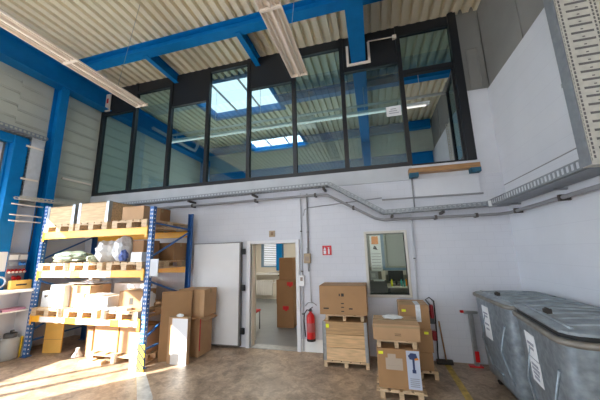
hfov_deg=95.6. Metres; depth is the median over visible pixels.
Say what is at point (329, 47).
window
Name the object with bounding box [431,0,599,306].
wall
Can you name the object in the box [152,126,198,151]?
pipe
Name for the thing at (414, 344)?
wooden pallet
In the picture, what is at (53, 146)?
steel column
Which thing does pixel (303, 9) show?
steel beam
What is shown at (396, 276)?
monitor
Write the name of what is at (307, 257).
switch box
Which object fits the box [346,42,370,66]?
pipe
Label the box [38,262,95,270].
wooden pallet
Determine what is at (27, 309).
shelf
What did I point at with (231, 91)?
window
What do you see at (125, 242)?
plastic bag
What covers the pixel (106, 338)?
cardboard box
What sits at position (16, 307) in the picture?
box
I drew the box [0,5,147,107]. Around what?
hanging lamp
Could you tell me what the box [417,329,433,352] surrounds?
cardboard box
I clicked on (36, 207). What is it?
conduit
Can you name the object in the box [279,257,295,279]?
cardboard box
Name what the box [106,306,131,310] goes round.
parcel
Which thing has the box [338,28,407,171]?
window
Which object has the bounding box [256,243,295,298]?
wall
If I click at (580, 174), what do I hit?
cable tray
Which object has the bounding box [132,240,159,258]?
cardboard box
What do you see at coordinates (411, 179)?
conduit
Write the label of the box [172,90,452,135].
pipe
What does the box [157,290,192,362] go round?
cardboard box
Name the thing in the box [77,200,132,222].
wooden crate
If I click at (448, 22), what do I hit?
window
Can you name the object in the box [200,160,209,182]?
steel column
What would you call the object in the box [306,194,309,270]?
conduit
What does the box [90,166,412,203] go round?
trim
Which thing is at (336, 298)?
cardboard box
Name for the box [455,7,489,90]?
wall panel
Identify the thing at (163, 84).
window
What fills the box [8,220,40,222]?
conduit
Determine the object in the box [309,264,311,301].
conduit
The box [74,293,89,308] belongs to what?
cardboard box
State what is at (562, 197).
conduit
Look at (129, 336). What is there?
cardboard box
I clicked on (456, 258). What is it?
wall
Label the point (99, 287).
cardboard box
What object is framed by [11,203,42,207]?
conduit
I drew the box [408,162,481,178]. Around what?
board
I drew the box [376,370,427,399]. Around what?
wooden pallet
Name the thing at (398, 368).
cardboard box
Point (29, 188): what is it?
cable tray
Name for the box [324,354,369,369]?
wooden pallet
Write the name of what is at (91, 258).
roll
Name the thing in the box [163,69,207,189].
window
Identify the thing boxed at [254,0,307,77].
hanging lamp
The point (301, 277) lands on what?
switch box
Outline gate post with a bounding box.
[0,135,44,289]
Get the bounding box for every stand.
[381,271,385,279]
[460,310,483,367]
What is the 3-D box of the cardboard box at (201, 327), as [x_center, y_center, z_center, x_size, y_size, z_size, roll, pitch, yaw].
[-2.045,2.598,5.259,0.656,0.690,0.550,-4,-11,15]
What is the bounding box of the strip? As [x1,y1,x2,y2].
[172,53,429,142]
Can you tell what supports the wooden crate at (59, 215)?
on the wooden pallet at (62, 227)
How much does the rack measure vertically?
2.950 m
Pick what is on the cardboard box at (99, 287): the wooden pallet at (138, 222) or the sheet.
the sheet
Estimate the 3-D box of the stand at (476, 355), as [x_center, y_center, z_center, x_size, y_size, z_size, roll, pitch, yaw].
[2.789,2.240,4.414,0.250,0.850,0.090,-4,-11,15]
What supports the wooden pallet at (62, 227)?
on the rack
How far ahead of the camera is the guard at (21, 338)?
5.25 m
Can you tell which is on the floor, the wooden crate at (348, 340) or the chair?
the chair
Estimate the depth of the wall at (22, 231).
6.04 m
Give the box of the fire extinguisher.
[303,302,316,341]
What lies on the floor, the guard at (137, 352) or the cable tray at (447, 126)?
the guard at (137, 352)
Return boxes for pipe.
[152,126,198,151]
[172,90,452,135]
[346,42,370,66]
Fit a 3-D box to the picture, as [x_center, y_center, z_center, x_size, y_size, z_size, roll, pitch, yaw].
[2.278,1.228,8.310,0.200,0.240,0.004,-4,-11,15]
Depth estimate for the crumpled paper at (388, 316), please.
3.88 m
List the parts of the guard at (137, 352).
plate, plate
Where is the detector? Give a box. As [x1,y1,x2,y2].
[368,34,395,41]
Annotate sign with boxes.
[322,246,331,254]
[386,105,401,116]
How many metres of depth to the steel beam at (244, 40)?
6.15 m
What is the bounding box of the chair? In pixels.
[256,309,260,328]
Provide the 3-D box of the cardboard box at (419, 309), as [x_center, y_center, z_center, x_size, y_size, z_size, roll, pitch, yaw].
[1.810,1.819,4.376,0.424,0.345,0.504,-4,-11,15]
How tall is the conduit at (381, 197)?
0.270 m
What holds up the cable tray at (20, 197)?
attached to the steel column at (53, 146)
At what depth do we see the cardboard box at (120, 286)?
5.67 m
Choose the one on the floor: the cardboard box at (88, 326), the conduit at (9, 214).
the cardboard box at (88, 326)
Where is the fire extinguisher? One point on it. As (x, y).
(310, 318)
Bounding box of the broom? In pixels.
[436,321,453,364]
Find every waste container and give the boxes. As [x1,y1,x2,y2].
[473,290,591,399]
[512,303,599,399]
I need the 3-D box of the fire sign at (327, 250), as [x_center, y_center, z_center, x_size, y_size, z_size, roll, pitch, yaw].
[0.536,0.999,5.402,0.180,0.185,0.015,-4,-11,15]
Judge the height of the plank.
0.080 m
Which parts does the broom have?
handle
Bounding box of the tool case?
[7,279,31,289]
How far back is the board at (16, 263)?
5.53 m
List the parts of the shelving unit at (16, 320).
panel, panel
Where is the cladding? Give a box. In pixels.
[0,61,200,206]
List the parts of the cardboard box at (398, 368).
printed panel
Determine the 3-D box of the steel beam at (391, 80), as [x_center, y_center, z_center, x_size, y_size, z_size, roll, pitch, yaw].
[1.672,-3.230,7.732,4.780,0.260,0.200,-4,-11,15]
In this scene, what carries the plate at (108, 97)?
attached to the steel beam at (15, 52)
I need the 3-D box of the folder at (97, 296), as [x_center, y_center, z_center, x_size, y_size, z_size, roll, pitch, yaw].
[-3.706,1.906,5.135,0.060,0.260,0.280,-4,-11,15]
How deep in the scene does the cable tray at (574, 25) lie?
2.60 m
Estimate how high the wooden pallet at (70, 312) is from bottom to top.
0.144 m
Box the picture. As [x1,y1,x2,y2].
[371,236,377,243]
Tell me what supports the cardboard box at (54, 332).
on the floor
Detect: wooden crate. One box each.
[46,204,78,224]
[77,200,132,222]
[322,316,369,362]
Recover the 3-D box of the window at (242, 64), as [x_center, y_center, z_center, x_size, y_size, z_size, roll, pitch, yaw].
[-1.789,-1.912,6.648,1.140,3.160,0.100,-4,-11,15]
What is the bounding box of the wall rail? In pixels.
[61,177,90,185]
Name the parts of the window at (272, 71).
panel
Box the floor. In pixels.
[0,299,517,399]
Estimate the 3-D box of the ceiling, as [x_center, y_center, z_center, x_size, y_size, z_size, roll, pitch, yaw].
[-1.974,-4.293,3.113,9.730,0.200,17.350,-4,-11,15]
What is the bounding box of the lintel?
[0,130,14,142]
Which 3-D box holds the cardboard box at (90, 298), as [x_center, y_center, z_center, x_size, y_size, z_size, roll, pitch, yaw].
[-3.856,1.912,5.154,0.224,0.262,0.260,-4,-11,15]
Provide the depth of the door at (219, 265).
5.69 m
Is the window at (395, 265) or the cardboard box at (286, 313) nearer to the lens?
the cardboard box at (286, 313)
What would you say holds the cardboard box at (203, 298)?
on the cardboard box at (201, 327)
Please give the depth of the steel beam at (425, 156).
10.71 m
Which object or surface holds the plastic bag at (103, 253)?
on the wooden pallet at (87, 266)
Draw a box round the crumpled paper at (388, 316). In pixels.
[382,314,402,318]
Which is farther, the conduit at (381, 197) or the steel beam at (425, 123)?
the steel beam at (425, 123)
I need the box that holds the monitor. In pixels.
[388,271,403,285]
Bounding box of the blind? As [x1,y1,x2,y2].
[383,233,405,267]
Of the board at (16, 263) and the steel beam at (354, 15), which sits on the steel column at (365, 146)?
the steel beam at (354, 15)
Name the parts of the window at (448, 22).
panel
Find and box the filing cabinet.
[370,280,387,292]
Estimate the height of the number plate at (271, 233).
0.130 m
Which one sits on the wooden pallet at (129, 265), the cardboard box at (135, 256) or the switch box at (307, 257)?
the cardboard box at (135, 256)
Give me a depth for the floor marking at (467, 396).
3.81 m
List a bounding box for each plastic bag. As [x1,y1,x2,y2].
[94,240,115,261]
[112,236,132,261]
[140,291,155,306]
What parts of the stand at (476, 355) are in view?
post, red handle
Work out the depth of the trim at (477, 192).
5.02 m
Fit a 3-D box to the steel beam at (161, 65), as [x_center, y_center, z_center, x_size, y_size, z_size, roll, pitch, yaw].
[-3.413,-3.313,6.740,0.120,0.240,1.068,-4,-11,15]
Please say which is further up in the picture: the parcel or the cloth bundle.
the cloth bundle
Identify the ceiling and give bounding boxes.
[0,0,480,147]
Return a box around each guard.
[17,336,23,357]
[128,344,144,371]
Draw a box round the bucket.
[0,329,19,361]
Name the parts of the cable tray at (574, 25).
plate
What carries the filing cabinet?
on the floor
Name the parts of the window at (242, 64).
panel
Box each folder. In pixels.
[94,293,111,309]
[97,293,114,309]
[101,294,117,309]
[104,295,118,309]
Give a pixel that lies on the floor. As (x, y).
(223, 372)
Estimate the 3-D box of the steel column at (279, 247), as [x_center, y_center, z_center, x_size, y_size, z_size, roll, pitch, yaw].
[-0.847,1.960,11.425,0.250,1.930,0.230,-4,-11,15]
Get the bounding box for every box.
[0,306,25,312]
[40,290,50,306]
[42,323,64,352]
[48,283,80,307]
[69,283,110,306]
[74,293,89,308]
[84,293,104,309]
[85,318,115,347]
[85,326,95,356]
[93,325,119,352]
[114,282,156,294]
[118,288,155,308]
[118,321,159,353]
[122,205,160,220]
[130,252,145,261]
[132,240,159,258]
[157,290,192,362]
[159,243,186,260]
[160,208,170,221]
[166,316,190,365]
[179,287,216,316]
[189,314,216,357]
[276,279,295,303]
[277,303,296,327]
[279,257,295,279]
[299,275,304,285]
[304,248,310,262]
[319,282,367,315]
[372,315,420,341]
[377,341,422,390]
[397,299,430,328]
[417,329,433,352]
[419,352,434,371]
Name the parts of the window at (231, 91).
pane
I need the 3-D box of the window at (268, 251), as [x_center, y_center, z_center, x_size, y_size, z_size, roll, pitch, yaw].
[-1.272,2.243,11.600,0.800,1.200,0.040,-4,-11,15]
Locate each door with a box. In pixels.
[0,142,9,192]
[192,239,301,351]
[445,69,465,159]
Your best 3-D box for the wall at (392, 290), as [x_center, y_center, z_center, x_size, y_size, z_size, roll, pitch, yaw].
[2.646,1.939,8.763,3.100,3.100,0.100,-4,-11,15]
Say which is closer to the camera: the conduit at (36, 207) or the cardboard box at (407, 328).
the cardboard box at (407, 328)
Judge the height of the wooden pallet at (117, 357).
0.144 m
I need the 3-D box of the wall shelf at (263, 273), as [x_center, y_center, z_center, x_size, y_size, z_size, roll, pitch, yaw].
[-1.406,3.074,11.350,1.690,0.080,0.290,-4,-11,15]
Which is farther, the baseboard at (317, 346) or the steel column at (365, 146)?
the steel column at (365, 146)
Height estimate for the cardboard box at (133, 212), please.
0.272 m
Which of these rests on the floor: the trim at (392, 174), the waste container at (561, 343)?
the waste container at (561, 343)
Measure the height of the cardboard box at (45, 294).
0.302 m
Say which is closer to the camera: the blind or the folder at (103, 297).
the folder at (103, 297)
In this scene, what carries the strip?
hanging from the ceiling
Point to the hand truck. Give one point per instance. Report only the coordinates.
(432, 312)
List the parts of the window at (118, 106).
panel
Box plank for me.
[78,358,105,364]
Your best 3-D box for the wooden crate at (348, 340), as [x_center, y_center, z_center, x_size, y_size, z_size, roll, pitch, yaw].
[0.812,2.372,4.725,0.744,0.600,0.548,-4,-11,15]
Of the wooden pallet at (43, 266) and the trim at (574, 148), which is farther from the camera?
the wooden pallet at (43, 266)
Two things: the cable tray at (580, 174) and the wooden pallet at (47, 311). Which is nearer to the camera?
the cable tray at (580, 174)
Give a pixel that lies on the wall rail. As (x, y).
(63, 178)
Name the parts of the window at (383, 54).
panel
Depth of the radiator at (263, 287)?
11.26 m
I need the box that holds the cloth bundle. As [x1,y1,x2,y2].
[118,250,128,260]
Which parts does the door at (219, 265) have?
door panel, frame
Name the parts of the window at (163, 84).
panel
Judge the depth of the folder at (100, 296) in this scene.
4.99 m
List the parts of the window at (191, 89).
panel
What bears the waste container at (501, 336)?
on the floor
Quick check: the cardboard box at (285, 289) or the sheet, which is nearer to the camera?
the sheet
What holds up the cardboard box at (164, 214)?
on the wooden pallet at (138, 222)
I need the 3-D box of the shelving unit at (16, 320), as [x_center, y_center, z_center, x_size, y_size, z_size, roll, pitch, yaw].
[-5.633,2.340,5.016,0.440,1.270,0.920,-4,-11,15]
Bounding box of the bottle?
[306,311,314,339]
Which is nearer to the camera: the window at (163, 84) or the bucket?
the bucket
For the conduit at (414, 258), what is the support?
attached to the wall at (456, 258)
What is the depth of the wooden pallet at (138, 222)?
5.25 m
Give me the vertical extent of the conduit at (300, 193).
3.060 m
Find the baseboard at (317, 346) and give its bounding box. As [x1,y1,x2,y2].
[301,339,322,352]
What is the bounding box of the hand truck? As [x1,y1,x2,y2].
[425,297,438,358]
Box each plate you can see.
[105,94,111,111]
[269,231,274,236]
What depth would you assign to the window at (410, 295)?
5.06 m
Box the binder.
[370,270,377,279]
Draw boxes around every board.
[5,253,27,284]
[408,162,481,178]
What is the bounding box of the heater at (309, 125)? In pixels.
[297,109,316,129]
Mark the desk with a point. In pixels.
(389, 286)
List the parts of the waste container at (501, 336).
lid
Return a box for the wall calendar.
[369,235,382,270]
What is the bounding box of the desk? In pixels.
[387,284,407,292]
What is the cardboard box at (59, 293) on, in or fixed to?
on the wooden pallet at (47, 311)
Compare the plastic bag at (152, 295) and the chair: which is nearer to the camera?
the plastic bag at (152, 295)
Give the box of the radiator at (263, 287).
[256,280,274,294]
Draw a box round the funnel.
[71,347,82,357]
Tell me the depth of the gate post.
5.57 m
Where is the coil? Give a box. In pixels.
[0,276,6,287]
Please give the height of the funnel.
0.150 m
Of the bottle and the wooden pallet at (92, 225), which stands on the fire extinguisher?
the bottle
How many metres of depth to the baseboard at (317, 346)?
5.14 m
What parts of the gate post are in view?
post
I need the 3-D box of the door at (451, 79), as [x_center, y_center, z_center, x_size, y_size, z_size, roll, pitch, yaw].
[3.236,-1.628,5.671,0.060,1.900,0.860,-5,-12,20]
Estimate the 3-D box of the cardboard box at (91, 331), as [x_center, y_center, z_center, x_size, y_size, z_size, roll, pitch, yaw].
[-4.000,2.766,5.393,0.144,0.501,0.360,-4,-11,15]
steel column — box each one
[23,87,69,350]
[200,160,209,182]
[276,244,283,270]
[361,142,371,165]
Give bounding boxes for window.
[91,85,135,196]
[125,78,170,192]
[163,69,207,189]
[196,70,285,120]
[202,60,247,185]
[245,53,292,181]
[261,244,275,266]
[291,40,344,176]
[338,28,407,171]
[364,230,412,297]
[378,233,406,274]
[394,12,476,165]
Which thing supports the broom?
on the floor
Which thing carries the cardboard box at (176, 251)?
on the wooden pallet at (129, 265)
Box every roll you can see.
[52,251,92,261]
[86,255,98,261]
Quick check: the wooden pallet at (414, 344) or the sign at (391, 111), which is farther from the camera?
the sign at (391, 111)
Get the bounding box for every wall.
[3,205,85,346]
[74,88,521,364]
[209,117,433,173]
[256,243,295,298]
[367,234,407,292]
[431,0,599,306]
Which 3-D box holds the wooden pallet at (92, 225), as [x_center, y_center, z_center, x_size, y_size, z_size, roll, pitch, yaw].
[-3.928,0.616,5.880,0.800,0.144,1.200,-4,-11,15]
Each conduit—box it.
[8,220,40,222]
[9,214,41,217]
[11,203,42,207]
[28,207,37,251]
[157,183,599,220]
[300,193,304,350]
[303,197,381,215]
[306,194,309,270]
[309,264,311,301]
[410,215,417,299]
[411,179,415,209]
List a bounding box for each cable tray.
[0,121,47,202]
[13,196,78,205]
[120,182,494,217]
[445,118,454,160]
[488,159,599,206]
[543,0,599,167]
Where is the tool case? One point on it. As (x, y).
(15, 284)
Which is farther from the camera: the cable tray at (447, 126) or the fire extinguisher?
the cable tray at (447, 126)
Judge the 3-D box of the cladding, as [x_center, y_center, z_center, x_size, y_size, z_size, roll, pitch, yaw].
[-6.709,-2.114,4.064,0.200,3.700,17.450,-4,-11,15]
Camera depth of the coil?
5.28 m
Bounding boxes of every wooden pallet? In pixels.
[31,307,77,316]
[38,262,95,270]
[44,224,100,231]
[63,307,101,318]
[69,261,124,270]
[75,221,125,230]
[87,349,157,363]
[101,299,161,320]
[106,260,185,269]
[112,219,187,232]
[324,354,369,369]
[325,314,364,321]
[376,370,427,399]
[377,340,416,349]
[421,364,438,379]
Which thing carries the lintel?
on the gate post
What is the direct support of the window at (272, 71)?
in the wall at (456, 258)
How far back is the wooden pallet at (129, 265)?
5.04 m
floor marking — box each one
[136,372,152,399]
[445,365,472,399]
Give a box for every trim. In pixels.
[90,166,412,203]
[382,192,483,200]
[504,148,576,184]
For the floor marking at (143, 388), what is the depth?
3.90 m
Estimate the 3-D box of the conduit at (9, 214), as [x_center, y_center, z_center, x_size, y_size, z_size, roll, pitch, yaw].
[-5.788,0.385,5.978,0.253,0.026,1.050,-4,-11,15]
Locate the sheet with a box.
[69,278,111,283]
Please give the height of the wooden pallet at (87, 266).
0.144 m
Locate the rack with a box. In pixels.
[19,206,193,369]
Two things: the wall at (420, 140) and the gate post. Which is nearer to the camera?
the gate post
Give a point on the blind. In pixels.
(400, 255)
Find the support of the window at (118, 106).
in the wall at (456, 258)
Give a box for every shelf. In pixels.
[0,308,28,314]
[256,272,278,274]
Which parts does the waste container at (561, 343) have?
lid handle, lid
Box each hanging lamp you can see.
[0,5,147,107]
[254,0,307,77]
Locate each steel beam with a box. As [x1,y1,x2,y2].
[0,27,203,161]
[69,0,382,74]
[142,55,178,82]
[209,119,430,155]
[210,150,433,181]
[234,32,259,65]
[278,69,450,105]
[343,0,369,142]
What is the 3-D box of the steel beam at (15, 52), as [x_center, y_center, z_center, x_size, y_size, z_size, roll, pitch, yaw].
[-6.492,-3.459,4.245,0.320,0.580,17.230,-4,-11,15]
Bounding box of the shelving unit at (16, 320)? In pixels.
[0,288,33,356]
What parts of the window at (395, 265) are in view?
sill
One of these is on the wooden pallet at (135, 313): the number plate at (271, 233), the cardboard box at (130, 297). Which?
the cardboard box at (130, 297)
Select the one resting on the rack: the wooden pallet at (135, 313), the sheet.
the wooden pallet at (135, 313)
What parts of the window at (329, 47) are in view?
panel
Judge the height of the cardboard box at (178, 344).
0.772 m
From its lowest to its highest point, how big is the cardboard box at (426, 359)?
0.252 m
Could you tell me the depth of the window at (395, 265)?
8.60 m

